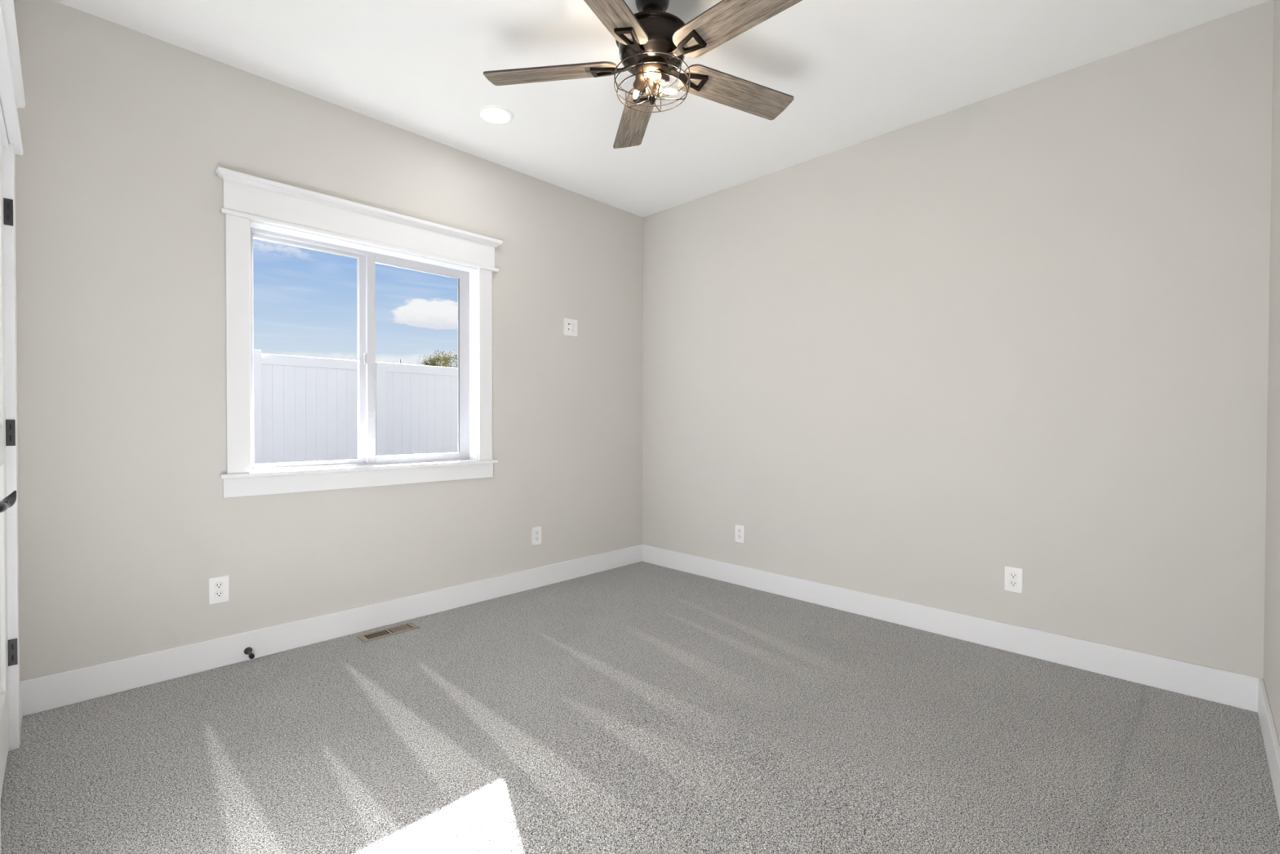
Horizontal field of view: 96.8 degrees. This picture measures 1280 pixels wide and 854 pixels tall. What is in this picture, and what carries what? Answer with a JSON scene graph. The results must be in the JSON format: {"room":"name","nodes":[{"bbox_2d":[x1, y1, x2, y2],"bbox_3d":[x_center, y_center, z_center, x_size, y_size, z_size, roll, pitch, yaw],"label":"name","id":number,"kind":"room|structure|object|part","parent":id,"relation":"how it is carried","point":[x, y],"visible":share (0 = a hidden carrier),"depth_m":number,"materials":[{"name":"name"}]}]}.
{"room":"empty bedroom","nodes":[
{"label":"empty bedroom","id":0,"kind":"room"},
{"bbox_2d":[13,0,643,680],"bbox_3d":[-1.218,-0.287,3.391,0.160,2.740,3.694,1,1,45],"label":"wall","id":1,"kind":"structure","parent":0,"point":[126,522],"depth_m":2.54,"materials":[{"name":"paint"}]},
{"bbox_2d":[208,575,228,604],"bbox_3d":[-1.913,0.739,2.580,0.007,0.118,0.074,1,1,45],"label":"wall outlet","id":2,"kind":"object","parent":1,"relation":"attached to","point":[218,586],"visible":1,"depth_m":2.58,"materials":[{"name":"plastic"}]},
{"bbox_2d":[214,590,222,597],"bbox_3d":[-1.911,0.759,2.579,0.003,0.031,0.030,1,1,45],"label":"receptacle","id":3,"kind":"object","parent":2,"relation":"attached to","point":[218,593],"depth_m":2.58,"materials":[{"name":"plastic"}]},
{"bbox_2d":[214,582,222,589],"bbox_3d":[-1.911,0.720,2.579,0.003,0.031,0.030,1,1,45],"label":"receptacle","id":4,"kind":"object","parent":2,"relation":"attached to","point":[218,585],"depth_m":2.58,"materials":[{"name":"plastic"}]},
{"bbox_2d":[20,544,642,715],"bbox_3d":[-1.160,1.017,3.345,0.014,0.134,3.374,1,1,45],"label":"baseboard","id":5,"kind":"structure","parent":1,"relation":"attached to","point":[46,692],"depth_m":2.75,"materials":[{"name":"paint"}]},
{"bbox_2d":[244,646,254,658],"bbox_3d":[-1.801,1.045,2.624,0.085,0.033,0.033,1,1,45],"label":"door stop","id":6,"kind":"object","parent":5,"relation":"attached to","point":[247,651],"visible":1,"depth_m":2.63,"materials":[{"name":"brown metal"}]},
{"bbox_3d":[-1.808,1.045,2.631,0.066,0.033,0.033,1,1,45],"label":"stem","id":7,"kind":"part","parent":6,"relation":"part of","materials":[{"name":"grey metal"}]},
{"bbox_2d":[216,166,502,497],"bbox_3d":[-1.451,-0.424,3.131,0.221,1.482,1.450,1,1,45],"label":"window","id":8,"kind":"structure","parent":1,"relation":"in","point":[366,261],"depth_m":3.04,"materials":[{"name":"plastic"}]},
{"bbox_3d":[-1.852,-0.376,2.617,0.019,1.180,0.091,1,1,45],"label":"casing","id":9,"kind":"part","parent":8,"relation":"part of","materials":[{"name":"paint"}]},
{"bbox_3d":[-1.720,-0.374,2.966,0.036,1.152,0.547,1,1,45],"label":"fixed sash","id":10,"kind":"part","parent":8,"relation":"part of","materials":[{"name":"plastic"}]},
{"bbox_3d":[-1.300,-0.374,3.347,0.025,1.154,0.596,1,1,45],"label":"sliding sash","id":11,"kind":"part","parent":8,"relation":"part of","materials":[{"name":"plastic"}]},
{"bbox_3d":[-0.961,-0.384,3.524,0.019,1.180,0.089,1,1,45],"label":"casing","id":12,"kind":"part","parent":8,"relation":"part of","materials":[{"name":"paint"}]},
{"bbox_2d":[532,526,541,545],"bbox_3d":[-0.694,0.731,3.820,0.007,0.118,0.074,1,1,45],"label":"wall outlet","id":13,"kind":"object","parent":1,"relation":"attached to","point":[536,531],"visible":1,"depth_m":3.82,"materials":[{"name":"plastic"}]},
{"bbox_2d":[564,318,577,336],"bbox_3d":[-0.486,-0.702,4.006,0.014,0.117,0.118,1,1,45],"label":"plate","id":14,"kind":"object","parent":1,"relation":"attached to","point":[570,325],"visible":1,"depth_m":4.00,"materials":[{"name":"plastic"}]},
{"bbox_2d":[0,561,1279,853],"bbox_3d":[0.032,1.150,2.175,3.678,0.100,3.694,1,1,45],"label":"floor","id":15,"kind":"structure","parent":0,"point":[641,707],"depth_m":1.94,"materials":[{"name":"grey carpet"}]},
{"bbox_2d":[356,622,419,642],"bbox_3d":[-1.330,1.084,3.009,0.108,0.006,0.288,1,1,45],"label":"floor vent","id":16,"kind":"object","parent":15,"relation":"in","point":[396,629],"visible":1,"depth_m":3.00,"materials":[{"name":"beige metal"}]},
{"bbox_2d":[53,0,1270,217],"bbox_3d":[0.040,-1.700,2.142,3.678,0.120,3.694,1,1,45],"label":"ceiling","id":17,"kind":"structure","parent":0,"point":[855,72],"depth_m":2.56,"materials":[{"name":"paint"}]},
{"bbox_2d":[476,105,513,124],"bbox_3d":[-0.764,-1.649,3.006,0.189,0.008,0.189,1,1,45],"label":"recessed light","id":18,"kind":"object","parent":17,"relation":"in","point":[493,114],"visible":1,"depth_m":3.00,"materials":[{"name":"paint"}]},
{"bbox_2d":[481,108,509,122],"bbox_3d":[-0.764,-1.650,3.006,0.141,0.004,0.141,0,1,3],"label":"diffuser","id":19,"kind":"object","parent":18,"relation":"attached to","point":[488,115],"depth_m":3.01,"materials":[{"name":"white plastic"}]},
{"bbox_2d":[483,0,802,148],"bbox_3d":[0.078,-1.426,2.107,1.210,0.425,1.267,1,1,45],"label":"ceiling fan","id":20,"kind":"object","parent":17,"relation":"hanging from","point":[653,43],"visible":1,"depth_m":2.10,"materials":[{"name":"brown wood"}]},
{"bbox_3d":[-0.342,-1.366,2.196,0.516,0.007,0.141,0,14,8],"label":"blade","id":21,"kind":"part","parent":20,"relation":"part of","materials":[{"name":"brown wood"}]},
{"bbox_3d":[-0.127,-1.361,1.789,0.141,0.007,0.516,15,7,25],"label":"blade","id":22,"kind":"part","parent":20,"relation":"part of","materials":[{"name":"brown wood"}]},
{"bbox_3d":[-0.021,-1.369,2.527,0.141,0.007,0.516,-13,3,-9],"label":"blade","id":23,"kind":"part","parent":20,"relation":"part of","materials":[{"name":"brown wood"}]},
{"bbox_2d":[632,71,646,98],"bbox_3d":[-0.007,-1.290,2.157,0.119,0.060,0.086,1,1,45],"label":"bulb","id":24,"kind":"object","parent":20,"relation":"attached to","point":[639,84],"depth_m":2.12,"materials":[{"name":"clear glass"}]},
{"bbox_2d":[644,70,669,85],"bbox_3d":[0.057,-1.289,2.088,0.045,0.060,0.131,1,1,45],"label":"bulb","id":25,"kind":"object","parent":20,"relation":"attached to","point":[655,78],"depth_m":2.10,"materials":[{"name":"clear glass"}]},
{"bbox_2d":[645,84,675,97],"bbox_3d":[0.085,-1.290,2.178,0.119,0.060,0.086,1,1,45],"label":"bulb","id":26,"kind":"object","parent":20,"relation":"attached to","point":[658,88],"depth_m":2.16,"materials":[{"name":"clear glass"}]},
{"bbox_3d":[0.393,-1.365,2.324,0.516,0.007,0.141,0,-13,-28],"label":"blade","id":27,"kind":"part","parent":20,"relation":"part of","materials":[{"name":"brown wood"}]},
{"bbox_3d":[0.327,-1.361,1.868,0.516,0.007,0.141,1,-12,44],"label":"blade","id":28,"kind":"part","parent":20,"relation":"part of","materials":[{"name":"brown wood"}]},
{"bbox_2d":[642,0,1273,679],"bbox_3d":[1.332,-0.280,3.362,3.518,2.740,0.160,1,1,45],"label":"wall","id":29,"kind":"structure","parent":0,"point":[1025,327],"depth_m":2.78,"materials":[{"name":"paint"}]},
{"bbox_2d":[734,524,744,542],"bbox_3d":[0.683,0.731,3.892,0.074,0.118,0.007,1,1,45],"label":"wall outlet","id":30,"kind":"object","parent":29,"relation":"attached to","point":[739,529],"visible":1,"depth_m":3.89,"materials":[{"name":"plastic"}]},
{"bbox_2d":[642,544,1263,712],"bbox_3d":[1.215,1.023,3.366,3.344,0.134,0.014,1,1,45],"label":"baseboard","id":31,"kind":"structure","parent":29,"relation":"attached to","point":[1230,688],"depth_m":2.80,"materials":[{"name":"paint"}]},
{"bbox_2d":[1004,565,1022,592],"bbox_3d":[1.822,0.744,2.772,0.074,0.118,0.007,1,1,45],"label":"wall outlet","id":32,"kind":"object","parent":29,"relation":"attached to","point":[1013,575],"visible":1,"depth_m":2.77,"materials":[{"name":"plastic"}]},
{"bbox_2d":[1009,580,1017,586],"bbox_3d":[1.821,0.764,2.771,0.028,0.030,0.003,1,1,45],"label":"receptacle","id":33,"kind":"object","parent":32,"relation":"attached to","point":[1012,583],"depth_m":2.77,"materials":[{"name":"plastic"}]},
{"bbox_2d":[1009,572,1017,578],"bbox_3d":[1.821,0.725,2.770,0.028,0.030,0.003,1,1,45],"label":"receptacle","id":34,"kind":"object","parent":32,"relation":"attached to","point":[1012,575],"depth_m":2.77,"materials":[{"name":"plastic"}]},
{"bbox_2d":[1263,0,1279,743],"bbox_3d":[1.234,-0.251,0.868,0.160,2.740,3.534,1,1,45],"label":"wall","id":35,"kind":"structure","parent":0,"point":[1272,579],"depth_m":2.02,"materials":[{"name":"paint"}]},
{"bbox_2d":[1257,678,1279,818],"bbox_3d":[1.220,1.050,0.996,0.014,0.134,3.360,1,1,45],"label":"baseboard","id":36,"kind":"structure","parent":35,"relation":"attached to","point":[1271,741],"depth_m":1.85,"materials":[{"name":"paint"}]},
{"bbox_3d":[-1.203,-0.259,0.898,3.358,2.740,0.160,1,1,45],"label":"wall","id":37,"kind":"structure","parent":0,"visible":0},
{"bbox_2d":[0,136,17,795],"bbox_3d":[-1.838,0.079,1.630,0.816,2.020,0.082,1,1,45],"label":"door","id":38,"kind":"structure","parent":37,"relation":"in","point":[8,648],"depth_m":1.83,"materials":[{"name":"paint"}]},
{"bbox_3d":[-1.621,0.191,1.443,0.031,0.047,0.137,0,1,-38],"label":"lever handle","id":39,"kind":"part","parent":38,"relation":"part of","materials":[{"name":"black metal"}]},
{"bbox_2d":[0,0,25,853],"bbox_3d":[-1.874,-0.021,1.586,1.057,2.246,0.197,1,1,45],"label":"door frame","id":40,"kind":"structure","parent":37,"relation":"attached to","point":[12,98],"depth_m":1.92,"materials":[{"name":"paint"}]},
{"bbox_3d":[-1.506,0.080,1.320,0.090,2.052,0.012,1,1,45],"label":"casing","id":41,"kind":"part","parent":40,"relation":"part of","materials":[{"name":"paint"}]},
{"bbox_3d":[-2.155,0.071,1.958,0.090,2.052,0.012,1,1,45],"label":"casing","id":42,"kind":"part","parent":40,"relation":"part of","materials":[{"name":"paint"}]},
{"bbox_2d":[20,681,22,728],"bbox_3d":[-1.147,1.044,0.973,3.330,0.134,0.009,1,1,45],"label":"baseboard","id":43,"kind":"structure","parent":37,"relation":"attached to","point":[21,715],"depth_m":2.10,"materials":[{"name":"paint"}]},
{"label":"outside","id":44,"kind":"structure","parent":0,"visible":0},
{"bbox_3d":[-25.128,0.784,43.293,89.820,0.150,100.000,1,1,45],"label":"ground","id":45,"kind":"structure","parent":44,"visible":0},
{"bbox_2d":[253,349,457,463],"bbox_3d":[-3.124,0.112,8.477,0.126,2.114,7.526,1,1,45],"label":"privacy fence","id":46,"kind":"object","parent":45,"relation":"on","point":[305,408],"visible":0.16,"depth_m":7.57,"materials":[{"name":"white plastic"}]},
{"bbox_3d":[-4.680,0.126,6.894,0.126,2.114,0.126,1,1,45],"label":"post","id":47,"kind":"part","parent":46,"relation":"part of","materials":[{"name":"white plastic"}]},
{"bbox_3d":[-4.159,-0.835,7.411,0.044,0.127,1.354,1,1,45],"label":"rail","id":48,"kind":"part","parent":46,"relation":"part of","materials":[{"name":"white plastic"}]},
{"bbox_3d":[-4.161,0.093,7.421,0.020,1.770,1.354,1,1,45],"label":"board panel","id":49,"kind":"part","parent":46,"relation":"part of","materials":[{"name":"white plastic"}]},
{"bbox_3d":[-3.643,0.138,7.950,0.126,2.072,0.126,1,1,45],"label":"post","id":50,"kind":"part","parent":46,"relation":"part of","materials":[{"name":"white plastic"}]},
{"bbox_3d":[-3.121,-0.844,8.466,0.044,0.127,1.354,1,1,45],"label":"rail","id":51,"kind":"part","parent":46,"relation":"part of","materials":[{"name":"white plastic"}]},
{"bbox_3d":[-3.124,0.084,8.477,0.020,1.770,1.354,1,1,45],"label":"board panel","id":52,"kind":"part","parent":46,"relation":"part of","materials":[{"name":"white plastic"}]},
{"bbox_2d":[416,349,457,368],"bbox_3d":[-9.859,-1.630,30.097,3.371,5.079,3.670,1,1,45],"label":"tree","id":53,"kind":"object","parent":45,"relation":"on","point":[433,362],"visible":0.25,"depth_m":29.14,"materials":[{"name":"green plant"}]}
]}

